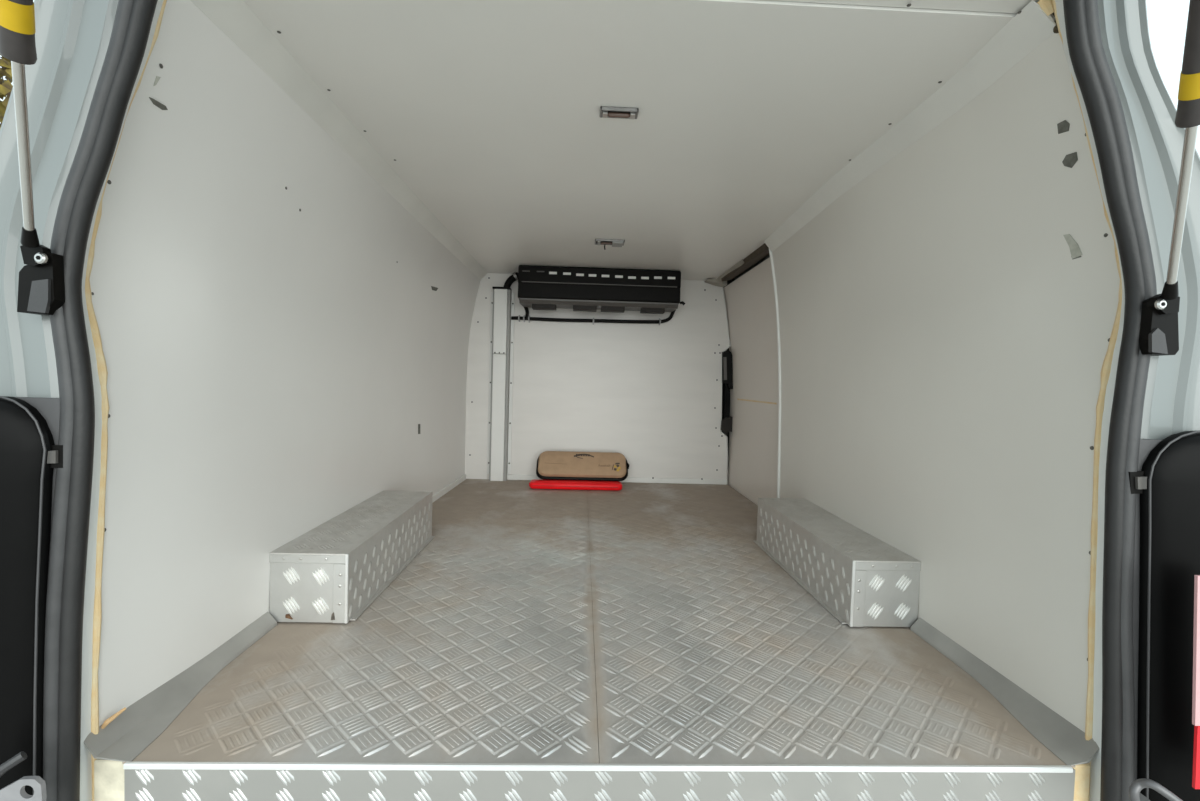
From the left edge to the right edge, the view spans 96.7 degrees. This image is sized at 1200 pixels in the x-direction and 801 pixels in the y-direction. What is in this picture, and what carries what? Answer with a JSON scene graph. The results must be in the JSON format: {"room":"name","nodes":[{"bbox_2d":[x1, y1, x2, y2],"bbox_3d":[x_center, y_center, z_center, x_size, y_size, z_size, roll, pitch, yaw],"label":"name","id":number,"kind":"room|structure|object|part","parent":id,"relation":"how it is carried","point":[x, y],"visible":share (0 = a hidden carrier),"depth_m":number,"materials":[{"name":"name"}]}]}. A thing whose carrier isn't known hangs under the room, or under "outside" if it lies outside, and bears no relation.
{"room":"loading area","nodes":[
{"label":"loading area","id":0,"kind":"room"},
{"bbox_2d":[0,0,163,800],"bbox_3d":[-0.784,0.017,0.800,0.298,1.420,0.059,2,2,-2],"label":"pillar","id":1,"kind":"structure","parent":0,"point":[72,37],"depth_m":0.76,"materials":[{"name":"silver metal"}]},
{"bbox_2d":[0,751,46,800],"bbox_3d":[-0.773,0.517,0.711,0.090,0.084,0.035,2,2,-2],"label":"bracket","id":2,"kind":"object","parent":1,"relation":"attached to","point":[15,791],"visible":1,"depth_m":0.69,"materials":[{"name":"grey metal"}]},
{"bbox_3d":[-0.761,0.526,0.697,0.068,0.068,0.006,2,2,-2],"label":"plate","id":3,"kind":"part","parent":2,"relation":"part of","materials":[{"name":"grey metal"}]},
{"bbox_2d":[0,396,62,794],"bbox_3d":[-0.881,0.332,0.752,0.224,0.681,0.061,2,2,-2],"label":"door","id":4,"kind":"structure","parent":1,"relation":"attached to","point":[31,454],"depth_m":0.75,"materials":[{"name":"black plastic"}]},
{"bbox_3d":[-0.883,0.333,0.774,0.221,0.678,0.017,2,2,-2],"label":"panel","id":5,"kind":"part","parent":4,"relation":"part of","materials":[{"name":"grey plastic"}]},
{"bbox_2d":[17,245,64,314],"bbox_3d":[-0.779,-0.168,0.743,0.050,0.095,0.044,2,2,-2],"label":"bracket","id":6,"kind":"object","parent":1,"relation":"attached to","point":[41,285],"visible":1,"depth_m":0.73,"materials":[{"name":"black plastic"}]},
{"bbox_2d":[0,0,39,247],"bbox_3d":[-0.616,-0.409,0.561,0.030,0.426,0.440,0,3,-45],"label":"gas strut","id":7,"kind":"object","parent":6,"relation":"attached to","point":[17,17],"visible":1,"depth_m":0.59,"materials":[{"name":"silver metal"}]},
{"bbox_3d":[-0.695,-0.307,0.643,0.010,0.182,0.189,0,3,-44],"label":"rod","id":8,"kind":"part","parent":7,"relation":"part of","materials":[{"name":"silver metal"}]},
{"bbox_3d":[-0.772,-0.144,0.735,0.028,0.047,0.005,2,2,-2],"label":"plate","id":9,"kind":"part","parent":6,"relation":"part of","materials":[{"name":"grey metal"}]},
{"bbox_2d":[43,0,1156,800],"bbox_3d":[0.030,0.038,0.796,1.661,1.684,0.030,2,2,-2],"label":"seal","id":10,"kind":"object","parent":1,"relation":"attached to","point":[133,19],"visible":0.98,"depth_m":0.78,"materials":[{"name":"grey rubber"}]},
{"bbox_2d":[85,0,480,800],"bbox_3d":[-0.773,-0.025,1.987,0.196,1.415,2.378,2,2,-2],"label":"wall","id":11,"kind":"structure","parent":0,"point":[281,345],"depth_m":1.08,"materials":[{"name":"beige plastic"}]},
{"bbox_2d":[84,612,276,761],"bbox_3d":[-0.760,0.525,1.042,0.073,0.036,0.460,2,2,-2],"label":"baseboard","id":12,"kind":"structure","parent":11,"relation":"attached to","point":[124,738],"depth_m":0.93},
{"bbox_2d":[190,0,486,279],"bbox_3d":[-0.656,-0.691,1.974,0.048,0.044,2.345,2,2,-2],"label":"trim","id":13,"kind":"structure","parent":11,"relation":"attached to","point":[234,18],"depth_m":1.18,"materials":[{"name":"white plastic"}]},
{"bbox_2d":[432,474,465,502],"bbox_3d":[-0.806,0.474,2.591,0.011,0.030,1.176,2,2,0],"label":"baseboard","id":14,"kind":"structure","parent":11,"relation":"attached to","point":[462,478],"depth_m":2.81,"materials":[{"name":"white plastic"}]},
{"bbox_2d":[465,273,730,483],"bbox_3d":[-0.023,-0.115,3.207,1.636,1.250,0.045,2,2,-2],"label":"wall","id":15,"kind":"structure","parent":0,"point":[650,395],"depth_m":3.20,"materials":[{"name":"white plastic"}]},
{"bbox_2d":[487,287,514,480],"bbox_3d":[-0.590,-0.094,3.148,0.141,1.136,0.066,2,2,-2],"label":"duct","id":16,"kind":"object","parent":15,"relation":"attached to","point":[502,306],"visible":1,"depth_m":3.13,"materials":[{"name":"white plastic"}]},
{"bbox_2d":[503,272,517,289],"bbox_3d":[-0.516,-0.697,3.123,0.104,0.110,0.048,2,2,13],"label":"pipe bend","id":17,"kind":"object","parent":16,"relation":"attached to","point":[514,276],"visible":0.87,"depth_m":3.11,"materials":[{"name":"black plastic"}]},
{"bbox_2d":[511,307,675,324],"bbox_3d":[-0.032,-0.521,3.130,0.975,0.141,0.107,2,2,-2],"label":"drain pipe","id":18,"kind":"object","parent":15,"relation":"attached to","point":[526,316],"visible":0.88,"depth_m":3.15,"materials":[{"name":"black plastic"}]},
{"bbox_2d":[507,474,726,484],"bbox_3d":[0.103,0.477,3.218,1.337,0.032,0.012,2,2,-2],"label":"baseboard","id":19,"kind":"structure","parent":15,"relation":"attached to","point":[509,477],"depth_m":3.22,"materials":[{"name":"white plastic"}]},
{"bbox_2d":[122,479,1074,767],"bbox_3d":[0.021,0.555,2.042,1.720,0.053,2.401,2,2,-2],"label":"floor","id":20,"kind":"structure","parent":0,"point":[638,623],"depth_m":1.12,"materials":[{"name":"grey metal"}]},
{"bbox_2d":[269,491,434,623],"bbox_3d":[-0.703,0.436,1.634,0.195,0.171,0.726,2,2,-2],"label":"box","id":21,"kind":"object","parent":20,"relation":"on","point":[334,571],"visible":1,"depth_m":1.36,"materials":[{"name":"metal"}]},
{"bbox_3d":[-0.699,0.450,1.279,0.179,0.164,0.004,2,2,-2],"label":"plate","id":22,"kind":"part","parent":21,"relation":"part of","materials":[{"name":"silver metal"}]},
{"bbox_3d":[-0.706,0.353,1.632,0.183,0.004,0.724,2,2,-2],"label":"plate","id":23,"kind":"part","parent":21,"relation":"part of","materials":[{"name":"silver metal"}]},
{"bbox_3d":[-0.619,0.440,1.638,0.004,0.164,0.724,2,2,-2],"label":"plate","id":24,"kind":"part","parent":21,"relation":"part of","materials":[{"name":"silver metal"}]},
{"bbox_3d":[-0.424,0.521,2.015,0.768,0.004,2.379,2,2,-2],"label":"plate","id":25,"kind":"part","parent":20,"relation":"part of","materials":[{"name":"grey metal"}]},
{"bbox_2d":[529,479,621,490],"bbox_3d":[-0.134,0.471,2.976,0.516,0.043,0.107,2,2,-2],"label":"case","id":26,"kind":"object","parent":20,"relation":"on","point":[535,483],"visible":1,"depth_m":2.93,"materials":[{"name":"plastic"}]},
{"bbox_2d":[536,451,628,480],"bbox_3d":[-0.097,0.376,3.071,0.535,0.152,0.136,2,2,-2],"label":"case","id":27,"kind":"object","parent":26,"relation":"on","point":[551,465],"visible":1,"depth_m":3.04,"materials":[{"name":"beige fabric"}]},
{"bbox_2d":[123,762,1074,800],"bbox_3d":[0.021,0.639,0.839,1.493,0.136,0.008,2,2,-2],"label":"plate","id":28,"kind":"structure","parent":20,"relation":"attached to","point":[143,781],"depth_m":0.83,"materials":[{"name":"silver metal"}]},
{"bbox_3d":[0.388,0.543,2.043,0.857,0.004,2.379,2,2,-2],"label":"plate","id":29,"kind":"part","parent":20,"relation":"part of","materials":[{"name":"grey metal"}]},
{"bbox_2d":[753,498,920,626],"bbox_3d":[0.705,0.474,1.699,0.196,0.171,0.726,2,2,-2],"label":"box","id":30,"kind":"object","parent":20,"relation":"on","point":[861,579],"visible":1,"depth_m":1.45,"materials":[{"name":"metal"}]},
{"bbox_3d":[0.621,0.473,1.697,0.004,0.164,0.724,2,2,-2],"label":"plate","id":31,"kind":"part","parent":30,"relation":"part of","materials":[{"name":"silver metal"}]},
{"bbox_3d":[0.713,0.392,1.697,0.184,0.004,0.724,2,2,-2],"label":"plate","id":32,"kind":"part","parent":30,"relation":"part of","materials":[{"name":"silver metal"}]},
{"bbox_3d":[0.720,0.488,1.345,0.169,0.164,0.004,2,2,-2],"label":"plate","id":33,"kind":"part","parent":30,"relation":"part of","materials":[{"name":"silver metal"}]},
{"bbox_2d":[243,0,1021,280],"bbox_3d":[0.038,-0.708,2.012,1.414,0.032,2.334,2,2,-2],"label":"ceiling","id":34,"kind":"structure","parent":0,"point":[488,111],"depth_m":1.19,"materials":[{"name":"white plastic"}]},
{"bbox_2d":[518,265,685,313],"bbox_3d":[0.016,-0.612,3.032,0.930,0.229,0.271,2,2,-2],"label":"refrigeration unit","id":35,"kind":"object","parent":34,"relation":"attached to","point":[585,289],"visible":1,"depth_m":2.91,"materials":[{"name":"black plastic"}]},
{"bbox_2d":[532,304,556,310],"bbox_3d":[-0.308,-0.518,2.954,0.132,0.028,0.063,2,2,-2],"label":"outlet","id":36,"kind":"object","parent":35,"relation":"attached to","point":[534,306],"depth_m":2.93,"materials":[{"name":"grey plastic"}]},
{"bbox_2d":[573,305,596,311],"bbox_3d":[-0.084,-0.512,2.961,0.130,0.028,0.063,2,2,-2],"label":"outlet","id":37,"kind":"object","parent":35,"relation":"attached to","point":[587,308],"depth_m":2.93,"materials":[{"name":"black plastic"}]},
{"bbox_2d":[519,298,677,311],"bbox_3d":[-0.008,-0.536,3.023,0.870,0.026,0.222,2,2,-2],"label":"drip tray","id":38,"kind":"object","parent":35,"relation":"on","point":[621,304],"depth_m":2.92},
{"bbox_2d":[601,306,624,312],"bbox_3d":[0.071,-0.508,2.966,0.130,0.028,0.063,2,2,-2],"label":"outlet","id":39,"kind":"object","parent":35,"relation":"attached to","point":[617,309],"depth_m":2.94,"materials":[{"name":"black plastic"}]},
{"bbox_2d":[640,307,664,313],"bbox_3d":[0.292,-0.502,2.974,0.131,0.028,0.063,2,2,-2],"label":"outlet","id":40,"kind":"object","parent":35,"relation":"attached to","point":[647,310],"depth_m":2.95,"materials":[{"name":"black plastic"}]},
{"bbox_2d":[595,239,624,249],"bbox_3d":[0.042,-0.688,2.365,0.131,0.034,0.072,2,2,-2],"label":"recessed light","id":41,"kind":"object","parent":34,"relation":"in","point":[615,243],"visible":1,"depth_m":2.35,"materials":[{"name":"metal"}]},
{"bbox_3d":[0.042,-0.697,2.365,0.079,0.010,0.011,2,2,-2],"label":"bulb","id":42,"kind":"part","parent":41,"relation":"part of","materials":[{"name":"clear glass"}]},
{"bbox_3d":[0.042,-0.702,2.365,0.131,0.008,0.072,2,2,-2],"label":"frame","id":43,"kind":"part","parent":41,"relation":"part of","materials":[{"name":"metal"}]},
{"bbox_2d":[600,106,638,118],"bbox_3d":[0.043,-0.659,1.229,0.088,0.014,0.038,2,2,-2],"label":"recessed light","id":44,"kind":"object","parent":34,"relation":"in","point":[605,112],"visible":1,"depth_m":1.22,"materials":[{"name":"metal"}]},
{"bbox_3d":[0.043,-0.658,1.229,0.053,0.010,0.011,2,2,-2],"label":"bulb","id":45,"kind":"part","parent":44,"relation":"part of","materials":[{"name":"clear glass"}]},
{"bbox_2d":[705,243,768,286],"bbox_3d":[0.706,-0.690,2.752,0.140,0.048,0.880,2,2,-2],"label":"door track","id":46,"kind":"object","parent":34,"relation":"attached to","point":[762,251],"visible":0.91,"depth_m":2.71,"materials":[{"name":"brown metal"}]},
{"bbox_3d":[0.684,-0.704,3.157,0.122,0.048,0.070,2,2,-2],"label":"rail","id":47,"kind":"part","parent":46,"relation":"part of","materials":[{"name":"beige metal"}]},
{"bbox_3d":[0.707,-0.690,2.873,0.030,0.028,0.500,2,2,-2],"label":"rail","id":48,"kind":"part","parent":46,"relation":"part of","materials":[{"name":"brown metal"}]},
{"bbox_3d":[0.742,-0.687,2.684,0.073,0.039,0.740,2,2,-2],"label":"rail","id":49,"kind":"part","parent":46,"relation":"part of","materials":[{"name":"brown metal"}]},
{"bbox_2d":[776,0,1038,12],"bbox_3d":[0.051,-0.675,0.820,1.320,0.036,0.082,2,2,-2],"label":"trim","id":50,"kind":"structure","parent":34,"relation":"attached to","point":[1002,6],"depth_m":0.87,"materials":[{"name":"white plastic"}]},
{"bbox_2d":[735,254,769,279],"bbox_3d":[0.014,-0.076,2.088,1.915,1.450,2.545,2,2,-2],"label":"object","id":51,"kind":"object","parent":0,"point":[768,255],"visible":0.04,"depth_m":2.93,"materials":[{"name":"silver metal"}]},
{"bbox_2d":[769,0,1121,800],"bbox_3d":[0.762,-0.002,1.595,0.236,1.491,1.491,2,2,-2],"label":"wall","id":52,"kind":"structure","parent":0,"point":[948,323],"depth_m":1.13,"materials":[{"name":"white plastic"}]},
{"bbox_2d":[722,278,734,452],"bbox_3d":[0.788,-0.109,2.821,0.230,1.310,1.030,2,2,-2],"label":"trim","id":53,"kind":"structure","parent":52,"relation":"attached to","point":[733,279],"depth_m":3.32,"materials":[{"name":"black plastic"}]},
{"bbox_2d":[724,257,778,505],"bbox_3d":[0.805,-0.063,2.800,0.125,1.200,0.925,2,2,-2],"label":"door","id":54,"kind":"structure","parent":52,"relation":"in","point":[749,299],"depth_m":2.77,"materials":[{"name":"white plastic"}]},
{"bbox_2d":[720,350,732,434],"bbox_3d":[0.769,-0.048,3.220,0.084,0.510,0.056,2,2,-2],"label":"handle","id":55,"kind":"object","parent":54,"relation":"attached to","point":[727,362],"depth_m":3.20,"materials":[{"name":"black plastic"}]},
{"bbox_3d":[0.761,0.009,3.224,0.025,0.266,0.020,2,2,-2],"label":"rod","id":56,"kind":"part","parent":55,"relation":"part of","materials":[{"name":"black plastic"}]},
{"bbox_2d":[764,0,1055,251],"bbox_3d":[0.713,-0.638,1.573,0.058,0.044,1.453,2,2,0],"label":"trim","id":57,"kind":"structure","parent":52,"relation":"attached to","point":[1028,29],"depth_m":1.13,"materials":[{"name":"white plastic"}]},
{"bbox_2d":[910,618,1098,765],"bbox_3d":[0.784,0.567,1.103,0.055,0.036,0.478,2,2,-1],"label":"baseboard","id":58,"kind":"structure","parent":52,"relation":"attached to","point":[1057,734],"depth_m":1.00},
{"bbox_2d":[1055,0,1199,800],"bbox_3d":[0.841,0.026,0.854,0.329,1.496,0.059,2,2,-2],"label":"pillar","id":59,"kind":"structure","parent":0,"point":[1172,394],"depth_m":0.82,"materials":[{"name":"silver metal"}]},
{"bbox_2d":[1129,778,1182,800],"bbox_3d":[0.784,0.575,0.748,0.067,0.089,0.051,2,2,-2],"label":"bracket","id":60,"kind":"object","parent":59,"relation":"attached to","point":[1137,785],"visible":1,"depth_m":0.75,"materials":[{"name":"grey metal"}]},
{"bbox_3d":[0.791,0.590,0.771,0.049,0.059,0.006,2,2,-2],"label":"plate","id":61,"kind":"part","parent":60,"relation":"part of","materials":[{"name":"grey metal"}]},
{"bbox_2d":[1139,294,1179,355],"bbox_3d":[0.836,-0.113,0.799,0.051,0.089,0.044,2,2,-2],"label":"bracket","id":62,"kind":"object","parent":59,"relation":"attached to","point":[1159,333],"visible":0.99,"depth_m":0.79,"materials":[{"name":"black plastic"}]},
{"bbox_3d":[0.827,-0.088,0.790,0.026,0.038,0.005,2,2,-2],"label":"plate","id":63,"kind":"part","parent":62,"relation":"part of","materials":[{"name":"grey plastic"}]},
{"bbox_2d":[1161,0,1199,299],"bbox_3d":[0.693,-0.368,0.619,0.030,0.448,0.424,4,3,44],"label":"gas strut","id":64,"kind":"object","parent":62,"relation":"attached to","point":[1187,117],"visible":1,"depth_m":0.64,"materials":[{"name":"silver metal"}]},
{"bbox_3d":[0.763,-0.257,0.699,0.010,0.194,0.184,3,3,43],"label":"rod","id":65,"kind":"part","parent":64,"relation":"part of","materials":[{"name":"silver metal"}]},
{"bbox_2d":[1128,431,1199,800],"bbox_3d":[0.923,0.386,0.797,0.251,0.682,0.093,2,2,-2],"label":"door","id":66,"kind":"structure","parent":59,"relation":"attached to","point":[1166,482],"depth_m":0.80,"materials":[{"name":"black plastic"}]},
{"bbox_3d":[0.921,0.394,0.836,0.227,0.663,0.017,2,2,-2],"label":"panel","id":67,"kind":"part","parent":66,"relation":"part of","materials":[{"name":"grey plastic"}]},
{"label":"outside","id":68,"kind":"structure","parent":0,"visible":0},
{"bbox_3d":[0.028,1.310,0.047,28.000,0.020,28.000,2,2,-2],"label":"ground","id":69,"kind":"structure","parent":68,"visible":0},
{"bbox_2d":[0,55,12,127],"bbox_3d":[-5.755,-1.778,4.761,2.381,5.522,2.344,2,2,-2],"label":"autumn tree","id":70,"kind":"object","parent":69,"relation":"on","point":[6,87],"visible":0.05,"depth_m":4.42,"materials":[{"name":"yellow plant"}]}
]}

